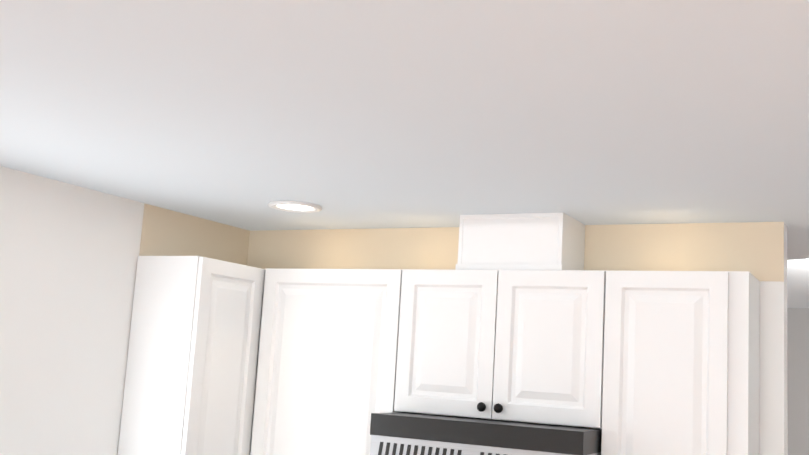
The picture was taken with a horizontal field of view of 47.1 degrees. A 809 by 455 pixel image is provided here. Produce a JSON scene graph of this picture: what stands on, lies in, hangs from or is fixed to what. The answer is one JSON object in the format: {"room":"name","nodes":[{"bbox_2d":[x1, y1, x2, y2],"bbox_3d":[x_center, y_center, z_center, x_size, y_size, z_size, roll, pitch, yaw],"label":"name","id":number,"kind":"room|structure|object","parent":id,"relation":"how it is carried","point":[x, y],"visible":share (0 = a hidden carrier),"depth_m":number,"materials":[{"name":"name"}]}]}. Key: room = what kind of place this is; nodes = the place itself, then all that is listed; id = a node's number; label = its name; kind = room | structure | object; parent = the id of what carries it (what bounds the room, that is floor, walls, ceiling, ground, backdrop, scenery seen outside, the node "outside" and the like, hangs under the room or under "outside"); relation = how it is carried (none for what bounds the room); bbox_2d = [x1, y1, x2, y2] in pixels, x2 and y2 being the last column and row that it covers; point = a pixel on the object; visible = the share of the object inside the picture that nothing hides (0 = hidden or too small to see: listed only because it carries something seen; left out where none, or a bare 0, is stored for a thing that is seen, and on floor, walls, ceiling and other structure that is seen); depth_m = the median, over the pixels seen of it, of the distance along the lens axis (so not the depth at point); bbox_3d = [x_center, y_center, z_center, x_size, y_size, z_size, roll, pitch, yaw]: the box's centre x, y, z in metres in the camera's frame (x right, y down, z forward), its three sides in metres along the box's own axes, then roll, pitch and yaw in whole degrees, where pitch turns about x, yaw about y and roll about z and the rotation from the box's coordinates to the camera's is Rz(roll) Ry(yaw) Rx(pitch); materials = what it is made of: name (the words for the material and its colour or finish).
{"room":"kitchen","nodes":[
{"label":"kitchen","id":0,"kind":"room"},
{"bbox_2d":[0,166,245,454],"bbox_3d":[-3.709,0.203,-1.738,0.120,2.440,13.100,-1,-10,27],"label":"wall","id":1,"kind":"structure","parent":0,"point":[69,254],"depth_m":3.13,"materials":[{"name":"white paint"}]},
{"bbox_2d":[118,256,264,454],"bbox_3d":[-0.714,0.585,3.591,0.335,0.870,0.666,-1,-10,27],"label":"upper cabinet","id":2,"kind":"object","parent":1,"relation":"attached to","point":[191,369],"visible":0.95,"depth_m":3.34,"materials":[{"name":"white paint"}]},
{"bbox_2d":[0,0,808,307],"bbox_3d":[0.234,-1.211,-1.407,6.900,0.917,17.040,-1,-10,27],"label":"ceiling","id":3,"kind":"structure","parent":0,"point":[354,114],"depth_m":1.99,"materials":[{"name":"grey paint"}]},
{"bbox_2d":[268,201,321,212],"bbox_3d":[-0.392,-0.073,3.324,0.196,0.011,0.196,-1,-10,27],"label":"recessed light","id":4,"kind":"object","parent":3,"relation":"in","point":[297,206],"visible":1,"depth_m":3.31,"materials":[{"name":"white paint"}]},
{"bbox_2d":[139,204,783,281],"bbox_3d":[0.134,0.043,3.260,2.170,0.198,0.660,-1,-10,27],"label":"wall","id":5,"kind":"structure","parent":0,"point":[755,249],"depth_m":3.60,"materials":[{"name":"beige paint"}]},
{"bbox_2d":[254,222,787,454],"bbox_3d":[0.245,1.201,3.439,2.170,2.460,0.120,-1,-10,27],"label":"wall","id":6,"kind":"structure","parent":0,"point":[773,425],"depth_m":3.02,"materials":[{"name":"white paint"}]},
{"bbox_2d":[250,268,401,454],"bbox_3d":[-0.239,0.606,3.547,0.611,0.870,0.306,-1,-10,27],"label":"upper cabinet","id":7,"kind":"object","parent":6,"relation":"attached to","point":[328,353],"depth_m":3.42,"materials":[{"name":"white paint"}]},
{"bbox_2d":[370,412,601,454],"bbox_3d":[0.308,0.859,3.123,0.728,0.414,0.477,-1,-10,27],"label":"range hood","id":8,"kind":"object","parent":6,"relation":"attached to","point":[400,433],"visible":0.92,"depth_m":2.95,"materials":[{"name":"black metal"}]},
{"bbox_2d":[394,269,609,435],"bbox_3d":[0.374,0.416,3.266,0.741,0.505,0.306,-1,-10,27],"label":"upper cabinet","id":9,"kind":"object","parent":6,"relation":"attached to","point":[529,346],"depth_m":3.12,"materials":[{"name":"white paint"}]},
{"bbox_2d":[455,212,584,269],"bbox_3d":[0.420,0.070,3.324,0.388,0.197,0.272,-1,-10,27],"label":"duct","id":10,"kind":"object","parent":9,"relation":"on","point":[537,241],"visible":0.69,"depth_m":3.21,"materials":[{"name":"white paint"}]},
{"bbox_2d":[601,271,759,454],"bbox_3d":[0.887,0.587,2.971,0.436,0.870,0.306,-1,-10,27],"label":"upper cabinet","id":11,"kind":"object","parent":6,"relation":"attached to","point":[647,362],"depth_m":2.86,"materials":[{"name":"white paint"}]},
{"bbox_2d":[787,308,808,454],"bbox_3d":[4.036,0.517,5.961,6.900,5.000,0.120,-1,-10,27],"label":"wall","id":12,"kind":"structure","parent":0,"point":[798,371],"depth_m":6.46,"materials":[{"name":"grey paint"}]}
]}

